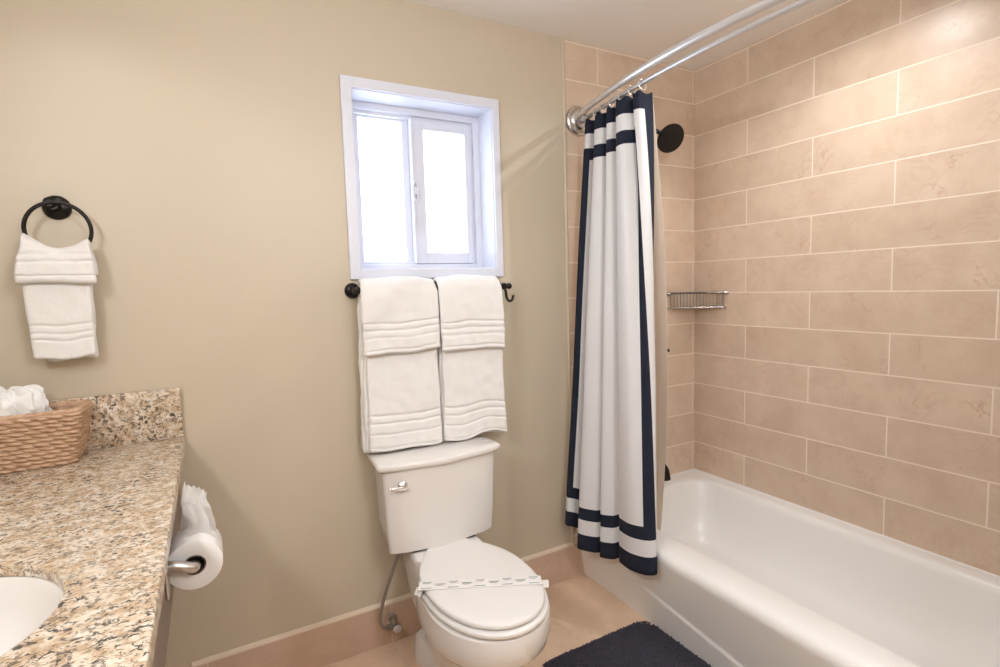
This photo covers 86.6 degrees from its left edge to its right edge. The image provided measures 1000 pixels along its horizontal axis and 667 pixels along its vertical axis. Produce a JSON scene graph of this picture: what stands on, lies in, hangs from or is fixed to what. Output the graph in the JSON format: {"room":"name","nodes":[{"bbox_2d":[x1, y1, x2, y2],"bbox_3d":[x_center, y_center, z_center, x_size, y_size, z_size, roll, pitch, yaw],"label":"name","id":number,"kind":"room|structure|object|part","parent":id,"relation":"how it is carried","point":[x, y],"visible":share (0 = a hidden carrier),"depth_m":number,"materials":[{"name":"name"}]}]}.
{"room":"bathroom","nodes":[
{"label":"bathroom","id":0,"kind":"room"},
{"bbox_2d":[0,0,694,666],"bbox_3d":[-0.306,-0.025,2.103,3.070,2.360,0.180,-4,6,-29],"label":"wall","id":1,"kind":"structure","parent":0,"point":[199,142],"depth_m":1.75,"materials":[{"name":"beige paint"}]},
{"bbox_2d":[21,195,93,242],"bbox_3d":[-1.202,-0.292,1.450,0.153,0.175,0.066,-4,6,-29],"label":"towel ring","id":2,"kind":"object","parent":1,"relation":"attached to","point":[55,207],"visible":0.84,"depth_m":1.45,"materials":[{"name":"black metal"}]},
{"bbox_2d":[13,233,98,361],"bbox_3d":[-1.191,-0.095,1.438,0.174,0.347,0.066,-4,6,-29],"label":"hand towel","id":3,"kind":"object","parent":2,"relation":"hanging from","point":[57,283],"visible":1,"depth_m":1.43,"materials":[{"name":"white fabric"}]},
{"bbox_3d":[-1.215,-0.347,1.449,0.066,0.066,0.050,-4,6,-29],"label":"wall plate","id":4,"kind":"part","parent":2,"relation":"part of","materials":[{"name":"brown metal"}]},
{"bbox_2d":[48,387,183,449],"bbox_3d":[-1.244,0.262,1.492,0.601,0.152,0.020,-4,6,-29],"label":"backsplash","id":5,"kind":"structure","parent":1,"relation":"attached to","point":[118,419],"depth_m":1.57,"materials":[{"name":"beige stone"}]},
{"bbox_2d":[191,542,583,666],"bbox_3d":[-0.301,1.081,2.074,1.559,0.163,0.012,-4,6,-29],"label":"baseboard","id":6,"kind":"structure","parent":1,"relation":"attached to","point":[337,641],"depth_m":1.93,"materials":[{"name":"tile"}]},
{"bbox_2d":[339,74,503,279],"bbox_3d":[-0.310,-0.560,2.056,0.613,0.692,0.194,-4,6,-29],"label":"window","id":7,"kind":"structure","parent":1,"relation":"in","point":[417,110],"depth_m":2.08,"materials":[{"name":"white plastic"}]},
{"bbox_3d":[-0.443,-0.551,2.058,0.249,0.562,0.022,-4,6,-29],"label":"sash","id":8,"kind":"part","parent":7,"relation":"part of","materials":[{"name":"white plastic"}]},
{"bbox_3d":[-0.332,-0.564,2.104,0.549,0.624,0.057,-4,6,-29],"label":"frame","id":9,"kind":"part","parent":7,"relation":"part of","materials":[{"name":"white plastic"}]},
{"bbox_3d":[-0.233,-0.563,2.141,0.257,0.558,0.034,-4,6,-29],"label":"sash","id":10,"kind":"part","parent":7,"relation":"part of","materials":[{"name":"white plastic"}]},
{"bbox_2d":[344,282,513,301],"bbox_3d":[-0.243,-0.149,1.971,0.636,0.091,0.096,-4,6,-29],"label":"towel bar","id":11,"kind":"object","parent":1,"relation":"attached to","point":[351,290],"visible":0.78,"depth_m":1.86,"materials":[{"name":"black metal"}]},
{"bbox_2d":[356,276,442,452],"bbox_3d":[-0.360,0.111,1.903,0.291,0.627,0.114,-4,6,-29],"label":"bath towel","id":12,"kind":"object","parent":11,"relation":"hanging from","point":[399,338],"visible":1,"depth_m":1.86,"materials":[{"name":"white fabric"}]},
{"bbox_2d":[434,275,506,440],"bbox_3d":[-0.116,0.093,2.037,0.280,0.633,0.116,-4,6,-29],"label":"bath towel","id":13,"kind":"object","parent":11,"relation":"hanging from","point":[471,319],"visible":0.96,"depth_m":1.99,"materials":[{"name":"white fabric"}]},
{"bbox_2d":[562,38,573,542],"bbox_3d":[0.297,-0.141,2.326,0.014,2.202,0.014,-4,6,-29],"label":"trim","id":14,"kind":"structure","parent":1,"relation":"attached to","point":[563,47],"depth_m":2.29,"materials":[{"name":"beige tile"}]},
{"bbox_2d":[664,464,670,480],"bbox_3d":[0.737,0.629,2.523,0.080,0.109,0.172,-4,6,-29],"label":"tub spout","id":15,"kind":"object","parent":1,"relation":"attached to","point":[667,477],"visible":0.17,"depth_m":2.46,"materials":[{"name":"black metal"}]},
{"bbox_2d":[656,123,683,152],"bbox_3d":[0.684,-0.895,2.364,0.254,0.183,0.104,1,6,26],"label":"shower","id":16,"kind":"object","parent":1,"relation":"attached to","point":[671,136],"visible":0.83,"depth_m":2.33,"materials":[{"name":"black metal"}]},
{"bbox_2d":[566,0,816,135],"bbox_3d":[0.657,-0.864,1.597,0.229,0.126,1.530,-4,6,-29],"label":"shower rod","id":17,"kind":"object","parent":1,"relation":"attached to","point":[576,115],"visible":0.94,"depth_m":1.61,"materials":[{"name":"silver metal"}]},
{"bbox_2d":[565,90,656,575],"bbox_3d":[0.446,0.014,2.095,0.208,1.793,0.532,-4,6,-29],"label":"shower curtain","id":18,"kind":"object","parent":17,"relation":"hanging from","point":[611,501],"visible":1,"depth_m":2.06,"materials":[{"name":"white fabric"}]},
{"bbox_2d":[653,103,666,530],"bbox_3d":[0.562,0.026,2.178,0.123,1.792,0.354,-4,5,-24],"label":"liner","id":19,"kind":"object","parent":17,"relation":"hanging from","point":[660,292],"visible":0.17,"depth_m":2.05,"materials":[{"name":"white plastic"}]},
{"bbox_2d":[667,291,728,308],"bbox_3d":[0.972,-0.169,2.634,0.290,0.081,0.143,0,5,16],"label":"caddy","id":20,"kind":"object","parent":1,"relation":"attached to","point":[724,292],"visible":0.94,"depth_m":2.57,"materials":[{"name":"silver metal"}]},
{"bbox_3d":[0.953,-0.196,2.570,0.266,0.010,0.008,0,5,16],"label":"rail","id":21,"kind":"part","parent":20,"relation":"part of","materials":[{"name":"silver metal"}]},
{"bbox_3d":[0.955,-0.125,2.576,0.239,0.005,0.005,0,5,16],"label":"rail","id":22,"kind":"part","parent":20,"relation":"part of","materials":[{"name":"silver metal"}]},
{"bbox_2d":[324,574,651,666],"bbox_3d":[0.418,1.277,0.964,3.070,0.080,3.030,-4,6,-29],"label":"floor","id":23,"kind":"structure","parent":0,"point":[582,611],"depth_m":2.08,"materials":[{"name":"tile"}]},
{"bbox_2d":[152,485,181,666],"bbox_3d":[-0.827,0.854,0.791,0.578,0.868,1.719,-4,6,-29],"label":"vanity cabinet","id":24,"kind":"object","parent":23,"relation":"on","point":[159,660],"visible":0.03,"depth_m":1.03,"materials":[{"name":"brown wood"}]},
{"bbox_2d":[0,436,184,666],"bbox_3d":[-0.826,0.406,0.748,0.603,0.030,1.739,-4,6,-29],"label":"countertop","id":25,"kind":"structure","parent":24,"relation":"on","point":[98,526],"depth_m":0.93,"materials":[{"name":"beige stone"}]},
{"bbox_2d":[0,576,62,655],"bbox_3d":[-0.787,0.502,0.691,0.399,0.176,0.427,-4,6,-29],"label":"sink basin","id":26,"kind":"object","parent":25,"relation":"in","point":[26,602],"visible":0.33,"depth_m":0.86,"materials":[{"name":"white ceramic"}]},
{"bbox_2d":[0,399,94,474],"bbox_3d":[-1.280,0.277,1.360,0.385,0.149,0.158,-5,6,-33],"label":"storage basket","id":27,"kind":"object","parent":25,"relation":"on","point":[59,436],"visible":0.96,"depth_m":1.36,"materials":[{"name":"brown wicker"}]},
{"bbox_2d":[0,384,54,416],"bbox_3d":[-1.272,0.190,1.363,0.200,0.107,0.116,-4,6,-29],"label":"washcloth","id":28,"kind":"object","parent":27,"relation":"in","point":[32,398],"visible":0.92,"depth_m":1.35,"materials":[{"name":"white fabric"}]},
{"bbox_2d":[165,556,201,599],"bbox_3d":[-0.683,0.498,1.150,0.066,0.073,0.148,-4,6,-29],"label":"toilet roll holder","id":29,"kind":"object","parent":24,"relation":"attached to","point":[193,565],"visible":0.69,"depth_m":1.09,"materials":[{"name":"silver metal"}]},
{"bbox_3d":[-0.682,0.503,1.087,0.006,0.073,0.036,-4,6,-29],"label":"mounting plate","id":30,"kind":"part","parent":29,"relation":"part of","materials":[{"name":"silver metal"}]},
{"bbox_3d":[-0.683,0.481,1.151,0.062,0.039,0.143,-4,6,-29],"label":"arm","id":31,"kind":"part","parent":29,"relation":"part of","materials":[{"name":"silver metal"}]},
{"bbox_2d":[168,480,222,589],"bbox_3d":[-0.673,0.435,1.164,0.107,0.212,0.105,-4,6,-29],"label":"toilet roll","id":32,"kind":"object","parent":29,"relation":"hanging from","point":[198,534],"visible":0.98,"depth_m":1.14,"materials":[{"name":"paper"}]},
{"bbox_2d":[367,435,549,666],"bbox_3d":[-0.107,0.808,1.743,0.467,0.752,0.719,-4,6,-29],"label":"toilet","id":33,"kind":"object","parent":23,"relation":"on","point":[434,499],"visible":0.94,"depth_m":1.78,"materials":[{"name":"white ceramic"}]},
{"bbox_2d":[379,554,401,632],"bbox_3d":[-0.406,0.930,1.946,0.092,0.363,0.093,-4,6,-29],"label":"supply hose","id":34,"kind":"object","parent":33,"relation":"attached to","point":[391,620],"visible":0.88,"depth_m":1.93,"materials":[{"name":"silver metal"}]},
{"bbox_3d":[-0.377,1.090,1.959,0.034,0.025,0.016,-6,6,-37],"label":"handle","id":35,"kind":"part","parent":34,"relation":"part of","materials":[{"name":"white plastic"}]},
{"bbox_3d":[-0.337,0.516,1.762,0.054,0.015,0.009,-4,6,-29],"label":"lever arm","id":36,"kind":"part","parent":33,"relation":"part of","materials":[{"name":"silver metal"}]},
{"bbox_3d":[-0.323,0.514,1.779,0.035,0.035,0.025,-4,6,-29],"label":"flush lever","id":37,"kind":"part","parent":33,"relation":"part of","materials":[{"name":"silver metal"}]},
{"bbox_3d":[-0.235,0.431,1.924,0.467,0.025,0.233,-4,6,-29],"label":"tank lid","id":38,"kind":"part","parent":33,"relation":"part of","materials":[{"name":"white ceramic"}]},
{"bbox_3d":[-0.233,0.592,1.943,0.421,0.299,0.218,-4,6,-29],"label":"tank","id":39,"kind":"part","parent":33,"relation":"part of","materials":[{"name":"white ceramic"}]},
{"bbox_2d":[414,575,548,597],"bbox_3d":[-0.055,0.774,1.620,0.408,0.033,0.050,-2,5,-2],"label":"band","id":40,"kind":"object","parent":33,"relation":"on","point":[521,580],"visible":0.99,"depth_m":1.62,"materials":[{"name":"white paper"}]},
{"bbox_3d":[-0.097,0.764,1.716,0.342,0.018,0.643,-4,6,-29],"label":"seat lid","id":41,"kind":"part","parent":33,"relation":"part of","materials":[{"name":"white plastic"}]},
{"bbox_3d":[-0.081,0.991,1.720,0.364,0.388,0.631,-4,6,-29],"label":"bowl","id":42,"kind":"part","parent":33,"relation":"part of","materials":[{"name":"white ceramic"}]},
{"bbox_3d":[-0.059,0.790,1.652,0.356,0.018,0.515,-4,6,-29],"label":"seat","id":43,"kind":"part","parent":33,"relation":"part of","materials":[{"name":"white plastic"}]},
{"bbox_2d":[542,621,710,666],"bbox_3d":[0.536,1.161,1.613,0.534,0.028,0.809,-4,6,-29],"label":"bath mat","id":44,"kind":"object","parent":23,"relation":"on","point":[638,644],"visible":1,"depth_m":1.88,"materials":[{"name":"black fabric"}]},
{"bbox_2d":[576,470,999,666],"bbox_3d":[1.047,0.958,1.940,0.788,0.348,1.526,-4,6,-29],"label":"bathtub","id":45,"kind":"object","parent":23,"relation":"on","point":[745,577],"visible":0.79,"depth_m":1.89,"materials":[{"name":"ceramic"}]},
{"bbox_2d":[405,0,845,69],"bbox_3d":[0.343,-1.153,0.752,3.070,0.080,3.030,-4,6,-29],"label":"ceiling","id":46,"kind":"structure","parent":0,"point":[646,29],"depth_m":2.08,"materials":[{"name":"paint"}]},
{"bbox_2d":[695,0,999,575],"bbox_3d":[1.407,-0.075,2.065,0.100,2.360,1.530,-4,6,-29],"label":"wall","id":47,"kind":"structure","parent":0,"point":[847,156],"depth_m":2.01,"materials":[{"name":"tile"}]},
{"bbox_2d":[670,468,999,577],"bbox_3d":[1.060,0.783,1.938,0.754,0.008,1.530,-4,6,-29],"label":"trim","id":48,"kind":"structure","parent":47,"relation":"attached to","point":[694,468],"depth_m":2.09,"materials":[{"name":"ceramic"}]}
]}

